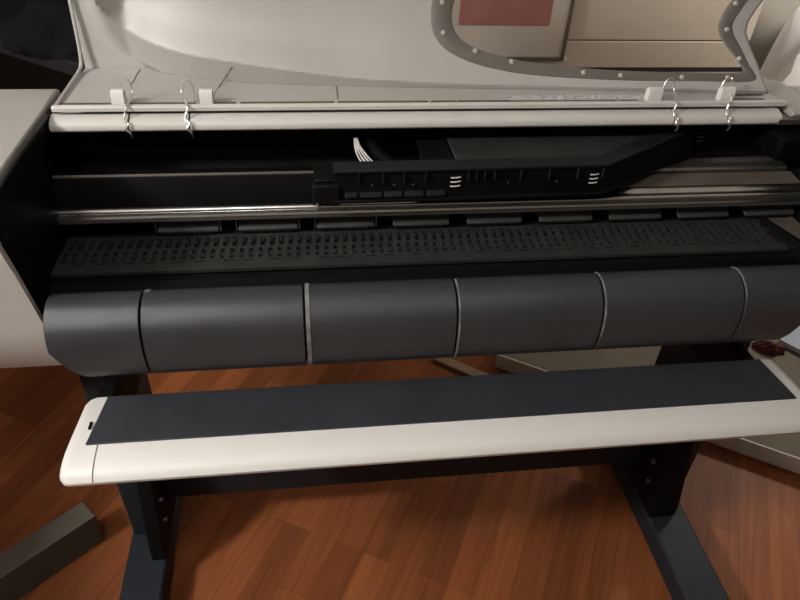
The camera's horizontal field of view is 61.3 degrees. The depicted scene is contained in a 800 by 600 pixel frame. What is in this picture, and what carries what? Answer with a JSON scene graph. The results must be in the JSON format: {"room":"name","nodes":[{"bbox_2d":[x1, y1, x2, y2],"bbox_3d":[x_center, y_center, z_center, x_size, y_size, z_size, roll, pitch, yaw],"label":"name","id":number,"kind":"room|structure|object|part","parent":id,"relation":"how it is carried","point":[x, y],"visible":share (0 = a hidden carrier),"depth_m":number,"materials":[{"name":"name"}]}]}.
{"room":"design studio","nodes":[
{"label":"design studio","id":0,"kind":"room"},
{"bbox_2d":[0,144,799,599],"bbox_3d":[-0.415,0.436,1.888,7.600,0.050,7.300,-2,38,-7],"label":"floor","id":1,"kind":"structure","parent":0,"point":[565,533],"depth_m":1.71,"materials":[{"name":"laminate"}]},
{"bbox_2d":[0,0,84,92],"bbox_3d":[-1.551,-1.310,3.225,1.750,0.950,0.580,22,42,23],"label":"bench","id":2,"kind":"object","parent":1,"relation":"on","point":[17,71],"visible":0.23,"depth_m":3.18,"materials":[{"name":"black"}]},
{"bbox_2d":[0,0,82,59],"bbox_3d":[-1.490,-1.317,3.080,0.430,0.257,0.582,18,40,18],"label":"coat","id":3,"kind":"object","parent":2,"relation":"on","point":[42,28],"visible":0.44,"depth_m":2.91,"materials":[{"name":"fabric"}]},
{"bbox_2d":[0,502,103,599],"bbox_3d":[-0.878,0.621,1.498,0.061,0.101,0.422,31,46,31],"label":"cardboard box","id":4,"kind":"object","parent":1,"relation":"on","point":[34,559],"visible":1,"depth_m":1.53,"materials":[{"name":"cardboard"}]},
{"bbox_2d":[0,0,799,599],"bbox_3d":[0.190,0.061,1.184,2.060,1.460,1.000,-2,38,-7],"label":"plotter","id":5,"kind":"object","parent":1,"relation":"on","point":[356,180],"visible":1,"depth_m":1.16,"materials":[{"name":"black plastic"}]},
{"bbox_3d":[-0.459,0.057,1.038,0.135,0.133,0.080,-2,38,-7],"label":"guide panel","id":6,"kind":"part","parent":5,"relation":"part of","materials":[{"name":"plastic"}]},
{"bbox_3d":[-0.590,0.205,1.437,0.053,0.695,0.215,-2,38,-7],"label":"leg","id":7,"kind":"part","parent":5,"relation":"part of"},
{"bbox_3d":[-0.522,0.159,1.263,0.030,0.108,0.225,-2,38,-7],"label":"tray arm","id":8,"kind":"part","parent":5,"relation":"part of","materials":[{"name":"black plastic"}]},
{"bbox_2d":[119,79,133,138],"bbox_3d":[-0.449,-0.313,1.106,0.024,0.081,0.062,-2,38,-7],"label":"wire hook","id":9,"kind":"object","parent":5,"relation":"attached to","point":[122,80],"visible":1,"depth_m":1.10,"materials":[{"name":"silver metal"}]},
{"bbox_2d":[180,78,195,137],"bbox_3d":[-0.352,-0.317,1.118,0.024,0.081,0.062,-2,38,-7],"label":"wire hook","id":10,"kind":"object","parent":5,"relation":"attached to","point":[184,79],"visible":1,"depth_m":1.12,"materials":[{"name":"silver metal"}]},
{"bbox_3d":[-0.370,-0.140,1.184,0.103,0.024,0.045,-2,38,-7],"label":"pinch lever","id":11,"kind":"part","parent":5,"relation":"part of","materials":[{"name":"plastic"}]},
{"bbox_3d":[-0.270,0.049,1.061,0.239,0.133,0.080,-2,38,-7],"label":"guide panel","id":12,"kind":"part","parent":5,"relation":"part of","materials":[{"name":"plastic"}]},
{"bbox_3d":[-0.234,-0.146,1.201,0.103,0.024,0.045,-2,38,-7],"label":"pinch lever","id":13,"kind":"part","parent":5,"relation":"part of","materials":[{"name":"plastic"}]},
{"bbox_3d":[0.063,-0.316,1.469,1.361,0.140,0.060,-2,38,-7],"label":"panel","id":14,"kind":"part","parent":5,"relation":"part of","materials":[{"name":"black plastic"}]},
{"bbox_3d":[-0.099,-0.152,1.218,0.103,0.024,0.045,-2,38,-7],"label":"pinch lever","id":15,"kind":"part","parent":5,"relation":"part of","materials":[{"name":"plastic"}]},
{"bbox_3d":[-0.032,0.039,1.090,0.235,0.133,0.080,-2,38,-7],"label":"guide panel","id":16,"kind":"part","parent":5,"relation":"part of","materials":[{"name":"plastic"}]},
{"bbox_3d":[-0.017,-0.284,1.231,0.089,0.047,0.154,6,38,4],"label":"tube chain","id":17,"kind":"part","parent":5,"relation":"part of","materials":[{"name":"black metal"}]},
{"bbox_3d":[0.065,-0.590,1.158,1.279,0.415,0.138,0,38,-4],"label":"lid","id":18,"kind":"part","parent":5,"relation":"part of","materials":[{"name":"plastic"}]},
{"bbox_3d":[0.036,-0.158,1.234,0.103,0.024,0.045,-2,38,-7],"label":"pinch lever","id":19,"kind":"part","parent":5,"relation":"part of","materials":[{"name":"plastic"}]},
{"bbox_3d":[0.097,-0.174,1.204,1.349,0.029,0.029,-2,38,-7],"label":"carriage rail","id":20,"kind":"part","parent":5,"relation":"part of","materials":[{"name":"metal"}]},
{"bbox_2d":[60,359,799,486],"bbox_3d":[0.103,0.200,1.156,1.268,0.036,0.163,-2,38,-7],"label":"paper tray","id":21,"kind":"object","parent":5,"relation":"on","point":[164,436],"depth_m":1.13,"materials":[{"name":"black plastic"}]},
{"bbox_3d":[0.051,-0.303,1.240,0.059,0.005,0.250,-2,38,-7],"label":"arm plate","id":22,"kind":"part","parent":5,"relation":"part of","materials":[{"name":"black plastic"}]},
{"bbox_3d":[0.172,-0.163,1.251,0.103,0.024,0.045,-2,38,-7],"label":"pinch lever","id":23,"kind":"part","parent":5,"relation":"part of","materials":[{"name":"plastic"}]},
{"bbox_3d":[0.205,0.029,1.119,0.237,0.133,0.080,-2,38,-7],"label":"guide panel","id":24,"kind":"part","parent":5,"relation":"part of","materials":[{"name":"plastic"}]},
{"bbox_3d":[0.338,-0.240,1.207,0.915,0.052,0.101,-11,40,-17],"label":"ink tube arm","id":25,"kind":"part","parent":5,"relation":"part of","materials":[{"name":"black plastic"}]},
{"bbox_3d":[0.297,-0.316,1.268,0.434,0.006,0.250,-2,38,-7],"label":"arm plate","id":26,"kind":"part","parent":5,"relation":"part of","materials":[{"name":"plastic"}]},
{"bbox_3d":[0.307,-0.169,1.267,0.103,0.024,0.045,-2,38,-7],"label":"pinch lever","id":27,"kind":"part","parent":5,"relation":"part of","materials":[{"name":"plastic"}]},
{"bbox_3d":[0.443,-0.175,1.284,0.103,0.024,0.045,-2,38,-7],"label":"pinch lever","id":28,"kind":"part","parent":5,"relation":"part of","materials":[{"name":"plastic"}]},
{"bbox_3d":[0.445,0.018,1.149,0.241,0.133,0.080,-2,38,-7],"label":"guide panel","id":29,"kind":"part","parent":5,"relation":"part of","materials":[{"name":"plastic"}]},
{"bbox_2d":[662,77,678,131],"bbox_3d":[0.491,-0.353,1.222,0.024,0.081,0.062,-2,38,-7],"label":"wire hook","id":30,"kind":"object","parent":5,"relation":"attached to","point":[672,78],"visible":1,"depth_m":1.22,"materials":[{"name":"silver metal"}]},
{"bbox_3d":[0.578,-0.181,1.301,0.103,0.024,0.045,-2,38,-7],"label":"pinch lever","id":31,"kind":"part","parent":5,"relation":"part of","materials":[{"name":"plastic"}]},
{"bbox_3d":[0.695,0.150,1.595,0.050,0.695,0.215,-2,38,-7],"label":"leg","id":32,"kind":"part","parent":5,"relation":"part of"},
{"bbox_3d":[0.105,-0.200,1.229,1.325,0.029,0.038,-2,38,-7],"label":"rail plate","id":33,"kind":"part","parent":5,"relation":"part of","materials":[{"name":"brown plastic"}]},
{"bbox_3d":[0.531,-0.239,1.317,0.455,0.050,0.024,-2,38,-7],"label":"rail","id":34,"kind":"part","parent":5,"relation":"part of","materials":[{"name":"metal"}]},
{"bbox_3d":[0.666,0.108,1.409,0.030,0.108,0.225,-2,38,-7],"label":"tray arm","id":35,"kind":"part","parent":5,"relation":"part of","materials":[{"name":"black plastic"}]},
{"bbox_3d":[0.527,-0.258,1.347,0.455,0.042,0.024,-2,38,-7],"label":"rail","id":36,"kind":"part","parent":5,"relation":"part of","materials":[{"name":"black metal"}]},
{"bbox_3d":[0.523,-0.286,1.369,0.455,0.058,0.024,-2,38,-7],"label":"rail","id":37,"kind":"part","parent":5,"relation":"part of","materials":[{"name":"metal"}]},
{"bbox_2d":[721,77,732,130],"bbox_3d":[0.597,-0.358,1.235,0.024,0.081,0.063,6,38,4],"label":"wire hook","id":38,"kind":"object","parent":5,"relation":"attached to","point":[730,78],"visible":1,"depth_m":1.23,"materials":[{"name":"silver metal"}]},
{"bbox_3d":[0.641,0.010,1.173,0.150,0.133,0.080,-2,38,-7],"label":"guide panel","id":39,"kind":"part","parent":5,"relation":"part of","materials":[{"name":"plastic"}]},
{"bbox_3d":[0.713,-0.187,1.317,0.103,0.024,0.045,-2,38,-7],"label":"pinch lever","id":40,"kind":"part","parent":5,"relation":"part of","materials":[{"name":"plastic"}]},
{"bbox_2d":[767,215,799,238],"bbox_3d":[0.742,-0.121,1.278,0.067,0.016,0.145,-2,38,-7],"label":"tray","id":41,"kind":"object","parent":5,"relation":"on","point":[778,226],"depth_m":1.29,"materials":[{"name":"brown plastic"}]},
{"bbox_2d":[434,357,488,375],"bbox_3d":[0.273,0.249,2.123,0.360,0.012,0.036,22,42,22],"label":"wooden lath","id":42,"kind":"object","parent":1,"relation":"on","point":[450,363],"visible":0.24,"depth_m":2.15,"materials":[{"name":"brown wood"}]},
{"bbox_2d":[452,0,574,66],"bbox_3d":[0.281,-0.877,2.417,0.660,1.420,0.068,-2,38,-7],"label":"picture","id":43,"kind":"object","parent":1,"relation":"on","point":[535,31],"visible":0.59,"depth_m":2.34},
{"bbox_2d":[458,0,553,24],"bbox_3d":[0.370,-1.137,2.183,0.322,0.476,0.003,-2,38,-7],"label":"print","id":44,"kind":"object","parent":43,"relation":"attached to","point":[470,12],"depth_m":2.30},
{"bbox_3d":[0.265,-0.596,2.642,0.660,0.700,0.060,-2,38,-7],"label":"panel","id":45,"kind":"part","parent":43,"relation":"part of","materials":[{"name":"beige"}]},
{"bbox_2d":[494,339,799,473],"bbox_3d":[1.256,0.151,2.279,1.604,0.055,1.053,18,41,19],"label":"flat board","id":46,"kind":"object","parent":1,"relation":"on","point":[783,451],"visible":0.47,"depth_m":2.13,"materials":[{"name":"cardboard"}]},
{"bbox_2d":[752,340,785,356],"bbox_3d":[1.208,0.148,2.202,0.100,0.041,0.054,15,40,14],"label":"rag","id":47,"kind":"object","parent":46,"relation":"on","point":[768,347],"visible":0.98,"depth_m":2.19,"materials":[{"name":"fabric"}]},
{"bbox_2d":[777,326,799,354],"bbox_3d":[1.508,0.125,2.268,0.420,0.018,0.300,-28,48,-33],"label":"folder","id":48,"kind":"object","parent":46,"relation":"on","point":[791,341],"visible":0.83,"depth_m":2.23,"materials":[{"name":"paper"}]},
{"bbox_2d":[565,0,763,66],"bbox_3d":[0.584,-1.001,2.531,1.460,1.500,0.190,-2,38,-7],"label":"wall","id":49,"kind":"structure","parent":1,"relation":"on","point":[602,33],"depth_m":2.48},
{"bbox_3d":[0.600,-1.298,2.299,1.460,0.746,0.190,-2,38,-7],"label":"door","id":50,"kind":"part","parent":49,"relation":"part of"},
{"bbox_3d":[1.739,-0.584,2.857,0.860,0.540,0.440,-2,38,-7],"label":"chest","id":51,"kind":"object","parent":1,"relation":"on","visible":0},
{"bbox_2d":[760,2,799,85],"bbox_3d":[1.687,-1.001,2.568,0.582,0.456,0.330,-2,38,-7],"label":"pillow","id":52,"kind":"object","parent":51,"relation":"on","point":[782,63],"visible":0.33,"depth_m":2.53,"materials":[{"name":"fabric"}]},
{"bbox_2d":[741,0,799,69],"bbox_3d":[1.177,-1.561,2.393,4.150,2.600,0.120,-2,38,-7],"label":"wall","id":53,"kind":"structure","parent":0,"point":[773,15],"depth_m":2.72,"materials":[{"name":"beige paint"}]}
]}

